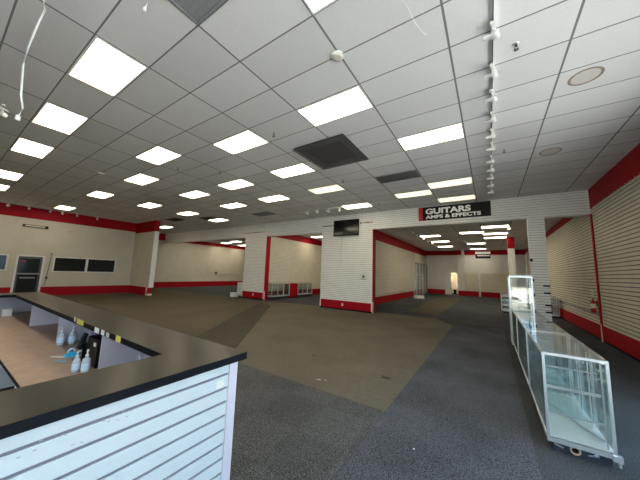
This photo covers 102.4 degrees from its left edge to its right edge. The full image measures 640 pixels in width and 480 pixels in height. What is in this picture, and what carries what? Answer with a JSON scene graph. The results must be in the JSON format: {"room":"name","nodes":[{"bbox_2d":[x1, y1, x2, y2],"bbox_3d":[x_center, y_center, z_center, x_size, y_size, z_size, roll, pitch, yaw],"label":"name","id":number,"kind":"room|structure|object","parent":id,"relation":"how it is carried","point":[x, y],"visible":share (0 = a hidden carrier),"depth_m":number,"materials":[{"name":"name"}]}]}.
{"room":"empty music store","nodes":[
{"label":"empty music store","id":0,"kind":"room"},
{"bbox_2d":[0,202,136,294],"bbox_3d":[-15.227,0.511,12.688,0.212,4.530,10.850,-3,-9,33],"label":"wall","id":1,"kind":"structure","parent":0,"point":[87,237],"depth_m":14.31,"materials":[{"name":"beige paint"}]},
{"bbox_2d":[0,254,8,270],"bbox_3d":[-15.765,0.971,11.725,0.130,0.780,1.980,-3,-9,33],"label":"window","id":2,"kind":"structure","parent":1,"relation":"in","point":[4,258],"depth_m":12.45,"materials":[{"name":"white glass"}]},
{"bbox_2d":[10,254,45,292],"bbox_3d":[-14.847,1.809,13.083,0.150,2.080,1.000,-3,-9,33],"label":"door","id":3,"kind":"structure","parent":1,"relation":"in","point":[28,269],"depth_m":13.09,"materials":[{"name":"black glass"}]},
{"bbox_2d":[23,224,48,228],"bbox_3d":[-14.702,-0.697,13.325,0.089,0.140,0.900,-3,-9,33],"label":"emergency light","id":4,"kind":"object","parent":1,"relation":"attached to","point":[24,225],"visible":1,"depth_m":13.30,"materials":[{"name":"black plastic"}]},
{"bbox_2d":[43,253,52,285],"bbox_3d":[-14.402,1.564,13.646,0.062,1.742,0.181,-3,-9,33],"label":"conduit pipe","id":5,"kind":"object","parent":1,"relation":"attached to","point":[51,254],"visible":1,"depth_m":13.65,"materials":[{"name":"grey metal"}]},
{"bbox_2d":[52,257,116,272],"bbox_3d":[-13.602,1.478,14.992,0.130,0.820,2.800,-3,-9,33],"label":"window","id":6,"kind":"structure","parent":1,"relation":"in","point":[60,264],"depth_m":14.89,"materials":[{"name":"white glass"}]},
{"bbox_2d":[128,220,160,295],"bbox_3d":[-11.128,1.104,16.268,2.700,4.530,0.270,-3,-9,33],"label":"wall","id":7,"kind":"structure","parent":0,"point":[143,266],"depth_m":15.96,"materials":[{"name":"beige paint"}]},
{"bbox_2d":[153,233,244,287],"bbox_3d":[-11.406,2.195,24.983,0.210,4.530,14.600,-3,-9,33],"label":"wall","id":8,"kind":"structure","parent":0,"point":[185,264],"depth_m":24.46,"materials":[{"name":"beige paint"}]},
{"bbox_2d":[268,235,321,294],"bbox_3d":[-0.560,2.076,20.180,0.210,4.300,10.700,-3,-9,33],"label":"wall","id":9,"kind":"structure","parent":0,"point":[294,258],"depth_m":18.28,"materials":[{"name":"beige paint"}]},
{"bbox_2d":[0,0,639,233],"bbox_3d":[-6.329,-1.953,9.252,26.450,0.100,14.700,-3,-9,33],"label":"ceiling","id":10,"kind":"structure","parent":0,"point":[251,65],"depth_m":4.25,"materials":[{"name":"tile"}]},
{"bbox_2d":[0,184,10,190],"bbox_3d":[-12.301,-2.033,9.775,1.199,0.012,0.590,-3,-9,33],"label":"recessed light","id":11,"kind":"object","parent":10,"relation":"in","point":[2,187],"visible":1,"depth_m":9.86,"materials":[{"name":"white plastic"}]},
{"bbox_2d":[0,169,23,180],"bbox_3d":[-10.262,-2.132,8.441,1.199,0.012,0.590,-3,-9,33],"label":"recessed light","id":12,"kind":"object","parent":10,"relation":"in","point":[5,174],"visible":1,"depth_m":8.46,"materials":[{"name":"white plastic"}]},
{"bbox_2d":[14,0,45,120],"bbox_3d":[-2.776,-1.864,2.485,0.038,1.529,0.082,-3,-9,33],"label":"cable","id":13,"kind":"object","parent":10,"relation":"hanging from","point":[17,117],"visible":1,"depth_m":2.43,"materials":[{"name":"white plastic"}]},
{"bbox_2d":[10,137,54,158],"bbox_3d":[-7.204,-2.280,6.440,1.199,0.012,0.590,-3,-9,33],"label":"recessed light","id":14,"kind":"object","parent":10,"relation":"in","point":[21,145],"visible":1,"depth_m":6.40,"materials":[{"name":"white plastic"}]},
{"bbox_2d":[0,201,110,218],"bbox_3d":[-13.970,-1.578,13.769,0.036,0.029,4.700,-3,-9,33],"label":"track","id":15,"kind":"object","parent":10,"relation":"attached to","point":[0,201],"visible":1,"depth_m":13.54,"materials":[{"name":"white metal"}]},
{"bbox_2d":[31,101,88,134],"bbox_3d":[-5.166,-2.378,5.105,1.199,0.012,0.590,-3,-9,33],"label":"recessed light","id":16,"kind":"object","parent":10,"relation":"in","point":[52,116],"visible":1,"depth_m":5.06,"materials":[{"name":"white plastic"}]},
{"bbox_2d":[54,205,74,209],"bbox_3d":[-13.004,-1.634,13.128,1.199,0.012,0.590,-3,-9,33],"label":"recessed light","id":17,"kind":"object","parent":10,"relation":"in","point":[59,206],"visible":1,"depth_m":13.07,"materials":[{"name":"white plastic"}]},
{"bbox_2d":[56,206,73,209],"bbox_3d":[-13.004,-1.635,13.128,1.155,0.006,0.546,-3,-9,33],"label":"diffuser","id":18,"kind":"object","parent":17,"relation":"attached to","point":[58,207],"depth_m":13.07,"materials":[{"name":"white plastic"}]},
{"bbox_2d":[87,191,113,198],"bbox_3d":[-8.927,-1.831,10.459,1.199,0.012,0.590,-3,-9,33],"label":"recessed light","id":19,"kind":"object","parent":10,"relation":"in","point":[98,194],"visible":1,"depth_m":10.44,"materials":[{"name":"white plastic"}]},
{"bbox_2d":[67,36,147,96],"bbox_3d":[-3.127,-2.477,3.771,1.199,0.012,0.590,-3,-9,33],"label":"recessed light","id":20,"kind":"object","parent":10,"relation":"in","point":[102,66],"visible":1,"depth_m":3.72,"materials":[{"name":"white plastic"}]},
{"bbox_2d":[124,173,159,184],"bbox_3d":[-5.869,-1.979,8.458,1.199,0.012,0.590,-3,-9,33],"label":"recessed light","id":21,"kind":"object","parent":10,"relation":"in","point":[141,179],"visible":1,"depth_m":8.43,"materials":[{"name":"white plastic"}]},
{"bbox_2d":[137,202,162,207],"bbox_3d":[-7.925,-1.605,11.973,1.199,0.012,0.590,-3,-9,33],"label":"recessed light","id":22,"kind":"object","parent":10,"relation":"in","point":[147,205],"visible":1,"depth_m":11.95,"materials":[{"name":"white plastic"}]},
{"bbox_2d":[135,146,181,164],"bbox_3d":[-4.164,-2.153,6.619,1.199,0.012,0.590,-3,-9,33],"label":"recessed light","id":23,"kind":"object","parent":10,"relation":"in","point":[157,155],"visible":1,"depth_m":6.59,"materials":[{"name":"white plastic"}]},
{"bbox_2d":[176,211,198,215],"bbox_3d":[-6.924,-1.380,13.486,1.199,0.012,0.590,-3,-9,33],"label":"recessed light","id":24,"kind":"object","parent":10,"relation":"in","point":[188,213],"visible":1,"depth_m":13.46,"materials":[{"name":"white plastic"}]},
{"bbox_2d":[178,212,197,215],"bbox_3d":[-6.924,-1.381,13.486,1.155,0.006,0.546,-3,-9,33],"label":"diffuser","id":25,"kind":"object","parent":24,"relation":"attached to","point":[182,213],"depth_m":13.46,"materials":[{"name":"white plastic"}]},
{"bbox_2d":[179,190,210,198],"bbox_3d":[-4.867,-1.753,9.971,1.199,0.012,0.590,-3,-9,33],"label":"recessed light","id":26,"kind":"object","parent":10,"relation":"in","point":[193,194],"visible":1,"depth_m":9.95,"materials":[{"name":"white plastic"}]},
{"bbox_2d":[181,191,208,197],"bbox_3d":[-4.867,-1.754,9.971,1.155,0.006,0.546,-3,-9,33],"label":"diffuser","id":27,"kind":"object","parent":26,"relation":"attached to","point":[193,194],"depth_m":9.95,"materials":[{"name":"white plastic"}]},
{"bbox_2d":[169,0,225,24],"bbox_3d":[-1.088,-2.575,2.437,1.199,0.013,0.590,-3,-9,33],"label":"ceiling vent","id":28,"kind":"object","parent":10,"relation":"in","point":[197,11],"visible":1,"depth_m":2.81,"materials":[{"name":"grey metal"}]},
{"bbox_2d":[199,216,218,219],"bbox_3d":[-6.256,-1.229,14.495,1.199,0.013,0.590,-3,-9,33],"label":"ceiling vent","id":29,"kind":"object","parent":10,"relation":"in","point":[208,217],"visible":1,"depth_m":14.53,"materials":[{"name":"grey metal"}]},
{"bbox_2d":[209,218,227,221],"bbox_3d":[-5.922,-1.154,14.999,1.199,0.012,0.590,-3,-9,33],"label":"recessed light","id":30,"kind":"object","parent":10,"relation":"in","point":[219,219],"visible":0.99,"depth_m":15.03,"materials":[{"name":"white plastic"}]},
{"bbox_2d":[210,219,226,221],"bbox_3d":[-5.922,-1.155,15.000,1.155,0.006,0.546,-3,-9,33],"label":"diffuser","id":31,"kind":"object","parent":30,"relation":"attached to","point":[215,220],"depth_m":15.04,"materials":[{"name":"white plastic"}]},
{"bbox_2d":[220,202,246,208],"bbox_3d":[-3.866,-1.528,11.485,1.199,0.012,0.590,-3,-9,33],"label":"recessed light","id":32,"kind":"object","parent":10,"relation":"in","point":[232,205],"visible":1,"depth_m":11.46,"materials":[{"name":"white plastic"}]},
{"bbox_2d":[222,203,245,207],"bbox_3d":[-3.866,-1.529,11.485,1.155,0.006,0.546,-3,-9,33],"label":"diffuser","id":33,"kind":"object","parent":32,"relation":"attached to","point":[233,205],"depth_m":11.45,"materials":[{"name":"white plastic"}]},
{"bbox_2d":[218,179,254,189],"bbox_3d":[-2.829,-1.852,8.637,1.199,0.012,0.590,-3,-9,33],"label":"recessed light","id":34,"kind":"object","parent":10,"relation":"in","point":[239,183],"visible":1,"depth_m":8.61,"materials":[{"name":"white plastic"}]},
{"bbox_2d":[213,129,268,154],"bbox_3d":[-1.792,-2.176,5.789,1.199,0.012,0.590,-3,-9,33],"label":"recessed light","id":35,"kind":"object","parent":10,"relation":"in","point":[245,140],"visible":1,"depth_m":5.75,"materials":[{"name":"white plastic"}]},
{"bbox_2d":[252,212,274,216],"bbox_3d":[-2.864,-1.302,12.998,1.199,0.013,0.590,-3,-9,33],"label":"ceiling vent","id":36,"kind":"object","parent":10,"relation":"in","point":[262,213],"visible":1,"depth_m":13.02,"materials":[{"name":"grey metal"}]},
{"bbox_2d":[258,195,289,201],"bbox_3d":[-1.827,-1.626,10.150,1.199,0.012,0.590,-3,-9,33],"label":"recessed light","id":37,"kind":"object","parent":10,"relation":"in","point":[276,197],"visible":1,"depth_m":10.12,"materials":[{"name":"white plastic"}]},
{"bbox_2d":[269,163,314,177],"bbox_3d":[-0.790,-1.951,7.303,1.199,0.012,0.590,-3,-9,33],"label":"recessed light","id":38,"kind":"object","parent":10,"relation":"in","point":[301,168],"visible":1,"depth_m":7.27,"materials":[{"name":"white plastic"}]},
{"bbox_2d":[303,0,336,14],"bbox_3d":[0.265,-2.550,2.274,1.199,0.012,0.590,-3,-9,33],"label":"recessed light","id":39,"kind":"object","parent":10,"relation":"in","point":[314,6],"visible":1,"depth_m":2.73,"materials":[{"name":"white plastic"}]},
{"bbox_2d":[306,0,331,11],"bbox_3d":[0.265,-2.551,2.274,1.155,0.006,0.546,-3,-9,33],"label":"diffuser","id":40,"kind":"object","parent":39,"relation":"attached to","point":[313,5],"depth_m":2.73,"materials":[{"name":"white plastic"}]},
{"bbox_2d":[307,184,345,194],"bbox_3d":[0.211,-1.725,8.816,1.199,0.012,0.590,-3,-9,33],"label":"recessed light","id":41,"kind":"object","parent":10,"relation":"in","point":[331,188],"visible":1,"depth_m":8.79,"materials":[{"name":"white plastic"}]},
{"bbox_2d":[293,134,368,169],"bbox_3d":[0.281,-2.048,6.137,1.330,0.040,1.330,-3,-9,33],"label":"ceiling vent","id":42,"kind":"object","parent":10,"relation":"in","point":[338,150],"visible":1,"depth_m":6.06,"materials":[{"name":"grey metal"}]},
{"bbox_2d":[296,85,373,126],"bbox_3d":[0.247,-2.275,4.455,1.199,0.012,0.590,-3,-9,33],"label":"recessed light","id":43,"kind":"object","parent":10,"relation":"in","point":[353,100],"visible":1,"depth_m":4.41,"materials":[{"name":"white plastic"}]},
{"bbox_2d":[331,50,342,61],"bbox_3d":[0.226,-2.401,3.374,0.160,0.037,0.160,-3,-9,33],"label":"smoke detector","id":44,"kind":"object","parent":10,"relation":"attached to","point":[337,55],"visible":1,"depth_m":3.35,"materials":[{"name":"white plastic"}]},
{"bbox_2d":[341,203,371,208],"bbox_3d":[1.547,-1.424,10.834,1.199,0.012,0.590,-3,-9,33],"label":"recessed light","id":45,"kind":"object","parent":10,"relation":"in","point":[361,205],"visible":1,"depth_m":10.82,"materials":[{"name":"white plastic"}]},
{"bbox_2d":[374,170,420,183],"bbox_3d":[2.250,-1.823,7.482,1.199,0.013,0.590,-3,-9,33],"label":"ceiling vent","id":46,"kind":"object","parent":10,"relation":"in","point":[411,174],"visible":1,"depth_m":7.46,"materials":[{"name":"grey metal"}]},
{"bbox_2d":[393,189,432,198],"bbox_3d":[3.251,-1.598,8.995,1.199,0.012,0.590,-3,-9,33],"label":"recessed light","id":47,"kind":"object","parent":10,"relation":"in","point":[428,191],"visible":1,"depth_m":8.96,"materials":[{"name":"white plastic"}]},
{"bbox_2d":[397,122,464,150],"bbox_3d":[2.268,-2.099,5.301,1.199,0.012,0.590,-3,-9,33],"label":"recessed light","id":48,"kind":"object","parent":10,"relation":"in","point":[455,131],"visible":1,"depth_m":5.26,"materials":[{"name":"white plastic"}]},
{"bbox_2d":[427,177,472,188],"bbox_3d":[3.937,-1.723,7.824,1.199,0.012,0.590,-3,-9,33],"label":"recessed light","id":49,"kind":"object","parent":10,"relation":"in","point":[467,180],"visible":1,"depth_m":7.79,"materials":[{"name":"white plastic"}]},
{"bbox_2d":[437,194,475,202],"bbox_3d":[4.938,-1.497,9.337,1.199,0.012,0.590,-3,-9,33],"label":"recessed light","id":50,"kind":"object","parent":10,"relation":"in","point":[472,196],"visible":1,"depth_m":9.31,"materials":[{"name":"white plastic"}]},
{"bbox_2d":[490,0,494,195],"bbox_3d":[3.303,-2.099,4.955,0.046,0.029,9.500,-3,-9,33],"label":"track","id":51,"kind":"object","parent":10,"relation":"attached to","point":[492,1],"visible":0.56,"depth_m":3.29,"materials":[{"name":"white metal"}]},
{"bbox_2d":[485,111,496,123],"bbox_3d":[2.932,-2.076,4.414,0.162,0.178,0.161,-5,-10,43],"label":"spot lamp","id":52,"kind":"object","parent":51,"relation":"attached to","point":[493,119],"visible":1,"depth_m":4.36,"materials":[{"name":"white plastic"}]},
{"bbox_2d":[486,128,495,138],"bbox_3d":[3.261,-2.002,4.911,0.162,0.178,0.161,-5,-10,44],"label":"spot lamp","id":53,"kind":"object","parent":51,"relation":"attached to","point":[493,135],"visible":1,"depth_m":4.86,"materials":[{"name":"white plastic"}]},
{"bbox_2d":[486,141,495,150],"bbox_3d":[3.570,-1.932,5.382,0.162,0.178,0.161,-4,-9,37],"label":"spot lamp","id":54,"kind":"object","parent":51,"relation":"attached to","point":[493,148],"visible":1,"depth_m":5.33,"materials":[{"name":"white plastic"}]},
{"bbox_2d":[483,20,499,41],"bbox_3d":[1.916,-2.304,2.883,0.162,0.178,0.161,-4,-9,38],"label":"spot lamp","id":55,"kind":"object","parent":51,"relation":"attached to","point":[495,33],"visible":1,"depth_m":2.83,"materials":[{"name":"white plastic"}]},
{"bbox_2d":[484,63,498,79],"bbox_3d":[2.287,-2.221,3.438,0.161,0.178,0.162,9,-10,-43],"label":"spot lamp","id":56,"kind":"object","parent":51,"relation":"attached to","point":[494,73],"visible":1,"depth_m":3.38,"materials":[{"name":"white plastic"}]},
{"bbox_2d":[485,89,497,103],"bbox_3d":[2.595,-2.152,3.901,0.161,0.178,0.162,8,-10,-42],"label":"spot lamp","id":57,"kind":"object","parent":51,"relation":"attached to","point":[494,97],"visible":1,"depth_m":3.85,"materials":[{"name":"white plastic"}]},
{"bbox_2d":[539,147,561,155],"bbox_3d":[5.092,-1.954,5.694,0.382,0.008,0.382,-3,-9,33],"label":"ceiling speaker","id":58,"kind":"object","parent":10,"relation":"attached to","point":[550,151],"visible":1,"depth_m":5.69,"materials":[{"name":"grey"}]},
{"bbox_2d":[568,66,604,85],"bbox_3d":[3.690,-2.270,3.576,0.362,0.008,0.362,-3,-9,33],"label":"ceiling speaker","id":59,"kind":"object","parent":10,"relation":"attached to","point":[587,75],"visible":1,"depth_m":3.57,"materials":[{"name":"grey metal"}]},
{"bbox_3d":[-6.412,-2.409,5.139,1.651,0.029,0.086,-3,-9,33],"label":"track","id":60,"kind":"object","parent":10,"relation":"attached to","visible":0},
{"bbox_2d":[0,106,8,117],"bbox_3d":[-5.846,-2.338,4.725,0.162,0.178,0.161,4,-8,-18],"label":"spot lamp","id":61,"kind":"object","parent":60,"relation":"hanging from","point":[3,110],"visible":1,"depth_m":4.71,"materials":[{"name":"white plastic"}]},
{"bbox_2d":[0,285,639,479],"bbox_3d":[-0.901,3.904,17.112,26.450,0.124,34.700,-3,-9,33],"label":"floor","id":62,"kind":"structure","parent":0,"point":[322,393],"depth_m":3.95,"materials":[{"name":"grey carpet"}]},
{"bbox_2d":[0,311,97,388],"bbox_3d":[-3.797,1.668,3.415,5.980,0.689,0.815,-3,-9,33],"label":"desk","id":63,"kind":"object","parent":62,"relation":"on","point":[26,350],"visible":0.43,"depth_m":3.00,"materials":[{"name":"brown laminate"}]},
{"bbox_2d":[0,308,12,316],"bbox_3d":[-5.933,1.370,4.870,0.180,0.120,0.120,-3,-9,33],"label":"box","id":64,"kind":"object","parent":63,"relation":"on","point":[4,312],"visible":1,"depth_m":4.83,"materials":[{"name":"white cardboard"}]},
{"bbox_2d":[0,311,57,350],"bbox_3d":[-4.856,1.393,4.160,3.416,0.029,0.810,-3,-9,33],"label":"countertop","id":65,"kind":"structure","parent":63,"relation":"on","point":[16,332],"depth_m":3.73,"materials":[{"name":"brown laminate"}]},
{"bbox_2d":[0,339,97,386],"bbox_3d":[-2.354,1.272,2.522,2.560,0.029,0.810,-3,-9,33],"label":"countertop","id":66,"kind":"structure","parent":63,"relation":"on","point":[29,365],"depth_m":2.62,"materials":[{"name":"brown laminate"}]},
{"bbox_2d":[56,326,66,344],"bbox_3d":[-3.264,1.208,3.250,0.075,0.216,0.075,7,-9,-36],"label":"pump bottle","id":67,"kind":"object","parent":63,"relation":"on","point":[60,340],"visible":1,"depth_m":3.23,"materials":[{"name":"white plastic"}]},
{"bbox_2d":[64,348,76,357],"bbox_3d":[-2.746,1.238,2.841,0.044,0.089,0.100,-3,-9,33],"label":"tape dispenser","id":68,"kind":"object","parent":63,"relation":"on","point":[71,353],"visible":0.98,"depth_m":2.83,"materials":[{"name":"teal plastic"}]},
{"bbox_2d":[68,325,76,343],"bbox_3d":[-3.180,1.219,3.313,0.075,0.216,0.075,-1,-8,19],"label":"pump bottle","id":69,"kind":"object","parent":63,"relation":"on","point":[72,336],"visible":1,"depth_m":3.29,"materials":[{"name":"white plastic"}]},
{"bbox_2d":[71,350,81,372],"bbox_3d":[-2.310,1.154,2.445,0.064,0.186,0.064,-2,-8,31],"label":"pump bottle","id":70,"kind":"object","parent":63,"relation":"on","point":[75,367],"visible":1,"depth_m":2.42,"materials":[{"name":"white plastic"}]},
{"bbox_2d":[72,333,88,361],"bbox_3d":[-2.496,1.138,2.732,0.205,0.278,0.130,-3,-9,33],"label":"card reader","id":71,"kind":"object","parent":63,"relation":"on","point":[83,343],"visible":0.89,"depth_m":2.73,"materials":[{"name":"black plastic"}]},
{"bbox_2d":[80,349,90,372],"bbox_3d":[-2.216,1.151,2.443,0.069,0.200,0.069,1,-7,8],"label":"pump bottle","id":72,"kind":"object","parent":63,"relation":"on","point":[86,362],"visible":0.87,"depth_m":2.42,"materials":[{"name":"white plastic"}]},
{"bbox_2d":[86,334,101,368],"bbox_3d":[-2.269,1.143,2.681,0.280,0.270,0.186,-3,-9,33],"label":"box","id":73,"kind":"object","parent":63,"relation":"on","point":[94,341],"visible":0.44,"depth_m":2.57,"materials":[{"name":"black plastic"}]},
{"bbox_2d":[0,292,246,479],"bbox_3d":[-4.198,1.335,2.488,6.650,1.090,3.050,-3,-9,33],"label":"counter","id":74,"kind":"object","parent":62,"relation":"on","point":[167,413],"depth_m":1.51,"materials":[{"name":"black laminate"}]},
{"bbox_2d":[237,282,242,296],"bbox_3d":[-4.977,3.226,16.829,0.720,0.880,0.520,-3,-9,33],"label":"stand","id":75,"kind":"object","parent":62,"relation":"on","point":[240,284],"visible":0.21,"depth_m":16.68,"materials":[{"name":"grey"}]},
{"bbox_2d":[267,283,289,299],"bbox_3d":[-2.616,3.158,15.954,0.550,0.956,1.620,-3,-9,33],"label":"display case","id":76,"kind":"object","parent":62,"relation":"on","point":[282,296],"visible":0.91,"depth_m":15.86,"materials":[{"name":"grey metal"}]},
{"bbox_2d":[284,283,297,297],"bbox_3d":[-1.934,3.325,16.988,0.545,0.930,0.780,-3,-9,33],"label":"base cabinet","id":77,"kind":"object","parent":62,"relation":"on","point":[293,286],"visible":0.73,"depth_m":16.75,"materials":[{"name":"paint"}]},
{"bbox_2d":[296,282,311,296],"bbox_3d":[-1.239,3.469,18.035,0.550,0.956,1.650,-3,-9,33],"label":"display case","id":78,"kind":"object","parent":62,"relation":"on","point":[302,294],"visible":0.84,"depth_m":18.03,"materials":[{"name":"grey metal"}]},
{"bbox_2d":[414,274,424,298],"bbox_3d":[7.554,3.541,19.668,0.769,1.820,0.769,-3,-9,33],"label":"display case","id":79,"kind":"object","parent":62,"relation":"on","point":[422,290],"visible":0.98,"depth_m":19.48,"materials":[{"name":"grey glass"}]},
{"bbox_2d":[500,293,509,312],"bbox_3d":[9.622,3.247,13.328,0.400,0.956,1.000,-3,-9,33],"label":"display case","id":80,"kind":"object","parent":62,"relation":"on","point":[502,309],"visible":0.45,"depth_m":13.14,"materials":[{"name":"grey metal"}]},
{"bbox_2d":[507,275,535,344],"bbox_3d":[5.393,1.853,6.897,0.500,1.820,0.500,-3,-9,33],"label":"display case","id":81,"kind":"object","parent":62,"relation":"on","point":[531,303],"visible":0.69,"depth_m":6.85,"materials":[{"name":"grey metal"}]},
{"bbox_2d":[511,302,532,304],"bbox_3d":[5.399,1.696,6.917,0.460,0.008,0.440,-3,-9,33],"label":"shelf","id":82,"kind":"object","parent":81,"relation":"attached to","point":[530,303],"depth_m":6.84,"materials":[{"name":"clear glass"}]},
{"bbox_2d":[511,308,547,359],"bbox_3d":[4.780,2.146,5.930,0.490,0.956,1.620,-3,-9,33],"label":"display case","id":83,"kind":"object","parent":62,"relation":"on","point":[514,311],"visible":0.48,"depth_m":5.81,"materials":[{"name":"grey"}]},
{"bbox_2d":[516,315,572,394],"bbox_3d":[3.833,1.932,4.498,0.490,0.956,1.780,-3,-9,33],"label":"display case","id":84,"kind":"object","parent":62,"relation":"on","point":[556,344],"visible":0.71,"depth_m":4.22,"materials":[{"name":"grey"}]},
{"bbox_2d":[550,295,559,317],"bbox_3d":[10.995,3.173,12.370,0.550,0.956,1.300,-3,-9,33],"label":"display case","id":85,"kind":"object","parent":62,"relation":"on","point":[555,301],"visible":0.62,"depth_m":11.98,"materials":[{"name":"grey"}]},
{"bbox_2d":[526,329,623,468],"bbox_3d":[2.939,1.727,3.119,0.520,0.956,1.472,-3,-9,33],"label":"display case","id":86,"kind":"object","parent":62,"relation":"on","point":[566,422],"visible":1,"depth_m":2.78,"materials":[{"name":"grey"}]},
{"bbox_2d":[165,190,589,320],"bbox_3d":[-2.469,1.230,14.915,25.850,4.530,0.314,-3,-9,33],"label":"wall","id":87,"kind":"structure","parent":0,"point":[575,203],"depth_m":11.90,"materials":[{"name":"grey paint"}]},
{"bbox_2d":[333,219,358,246],"bbox_3d":[1.247,0.133,12.367,1.360,2.221,0.116,-3,-9,33],"label":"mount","id":88,"kind":"object","parent":87,"relation":"attached to","point":[350,227],"visible":1,"depth_m":12.39,"materials":[{"name":"black plastic"}]},
{"bbox_2d":[419,201,490,220],"bbox_3d":[5.147,-1.108,10.011,2.500,0.545,0.057,-3,-9,33],"label":"shop sign","id":89,"kind":"object","parent":87,"relation":"attached to","point":[474,209],"visible":1,"depth_m":9.92,"materials":[{"name":"black plastic"}]},
{"bbox_2d":[203,218,562,250],"bbox_3d":[2.535,0.273,22.630,26.450,0.100,17.700,-3,-9,33],"label":"ceiling","id":90,"kind":"structure","parent":0,"point":[450,233],"depth_m":16.80,"materials":[{"name":"tile"}]},
{"bbox_2d":[475,247,490,257],"bbox_3d":[12.973,0.943,20.538,1.020,1.039,0.365,-3,-9,33],"label":"sign","id":91,"kind":"object","parent":90,"relation":"hanging from","point":[477,254],"visible":1,"depth_m":20.35,"materials":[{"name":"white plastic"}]},
{"bbox_2d":[481,225,508,228],"bbox_3d":[8.827,-0.670,12.988,1.199,0.012,0.590,-3,-9,33],"label":"recessed light","id":92,"kind":"object","parent":90,"relation":"in","point":[497,226],"visible":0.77,"depth_m":12.96,"materials":[{"name":"white plastic"}]},
{"bbox_2d":[483,232,506,234],"bbox_3d":[10.194,-0.369,14.999,1.199,0.012,0.590,-3,-9,33],"label":"recessed light","id":93,"kind":"object","parent":90,"relation":"in","point":[502,232],"visible":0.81,"depth_m":14.97,"materials":[{"name":"white plastic"}]},
{"bbox_2d":[483,233,506,234],"bbox_3d":[10.194,-0.370,14.999,1.155,0.006,0.546,-3,-9,33],"label":"diffuser","id":94,"kind":"object","parent":93,"relation":"attached to","point":[483,233],"depth_m":15.00,"materials":[{"name":"white plastic"}]},
{"bbox_2d":[375,230,425,304],"bbox_3d":[6.235,2.235,19.587,0.210,4.300,17.200,-3,-9,33],"label":"wall","id":95,"kind":"structure","parent":0,"point":[396,259],"depth_m":17.78,"materials":[{"name":"beige paint"}]},
{"bbox_2d":[415,263,427,294],"bbox_3d":[9.670,3.685,24.426,0.100,2.830,4.770,-3,-9,33],"label":"door","id":96,"kind":"structure","parent":95,"relation":"in","point":[419,268],"depth_m":23.97,"materials":[{"name":"metal"}]},
{"bbox_2d":[446,272,457,293],"bbox_3d":[13.672,4.173,26.521,2.900,2.700,2.500,-3,-9,33],"label":"wall","id":97,"kind":"structure","parent":0,"point":[454,284],"depth_m":27.45,"materials":[{"name":"beige paint"}]},
{"bbox_2d":[457,250,465,295],"bbox_3d":[13.579,3.137,24.737,0.620,4.300,0.350,-3,-9,33],"label":"wall","id":98,"kind":"structure","parent":0,"point":[460,253],"depth_m":24.61,"materials":[{"name":"grey paint"}]},
{"bbox_2d":[426,250,527,293],"bbox_3d":[14.394,3.141,24.547,8.350,4.300,0.230,-3,-9,33],"label":"wall","id":99,"kind":"structure","parent":0,"point":[446,260],"depth_m":24.68,"materials":[{"name":"grey paint"}]},
{"bbox_2d":[428,263,438,288],"bbox_3d":[11.560,3.647,26.202,0.960,2.600,0.029,-3,-9,33],"label":"panel","id":100,"kind":"object","parent":99,"relation":"attached to","point":[428,263],"visible":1,"depth_m":26.04,"materials":[{"name":"white plastic"}]},
{"bbox_2d":[446,273,450,293],"bbox_3d":[12.692,4.283,25.425,0.450,2.120,0.160,-3,-9,33],"label":"door","id":101,"kind":"structure","parent":99,"relation":"in","point":[448,275],"depth_m":25.45,"materials":[{"name":"beige wood"}]},
{"bbox_2d":[465,273,527,299],"bbox_3d":[15.766,4.105,23.218,4.580,2.150,0.230,-3,-9,33],"label":"wall panel","id":102,"kind":"object","parent":99,"relation":"attached to","point":[477,284],"visible":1,"depth_m":23.36,"materials":[{"name":"beige paint"}]},
{"bbox_2d":[507,237,517,307],"bbox_3d":[11.874,1.962,15.896,0.350,4.300,0.410,-3,-9,33],"label":"wall column","id":103,"kind":"structure","parent":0,"point":[510,240],"depth_m":15.75,"materials":[{"name":"grey paint"}]},
{"bbox_2d":[525,143,639,361],"bbox_3d":[9.925,1.043,10.073,0.212,4.530,34.200,-3,-9,33],"label":"wall","id":104,"kind":"structure","parent":0,"point":[616,219],"depth_m":6.92,"materials":[{"name":"beige paint"}]},
{"bbox_2d":[559,300,598,315],"bbox_3d":[9.995,2.606,10.253,0.013,0.099,6.260,-3,-9,33],"label":"trim","id":105,"kind":"structure","parent":104,"relation":"attached to","point":[565,303],"depth_m":9.36,"materials":[{"name":"grey metal"}]},
{"bbox_2d":[590,297,597,312],"bbox_3d":[8.208,1.955,7.709,0.145,0.453,0.153,4,-8,-18],"label":"fire extinguisher","id":106,"kind":"object","parent":104,"relation":"attached to","point":[593,304],"visible":1,"depth_m":7.68,"materials":[{"name":"red metal"}]},
{"bbox_2d":[589,214,603,341],"bbox_3d":[8.184,1.071,7.614,0.034,3.740,0.110,-3,-9,33],"label":"trim","id":107,"kind":"structure","parent":104,"relation":"attached to","point":[590,215],"depth_m":7.59,"materials":[{"name":"red paint"}]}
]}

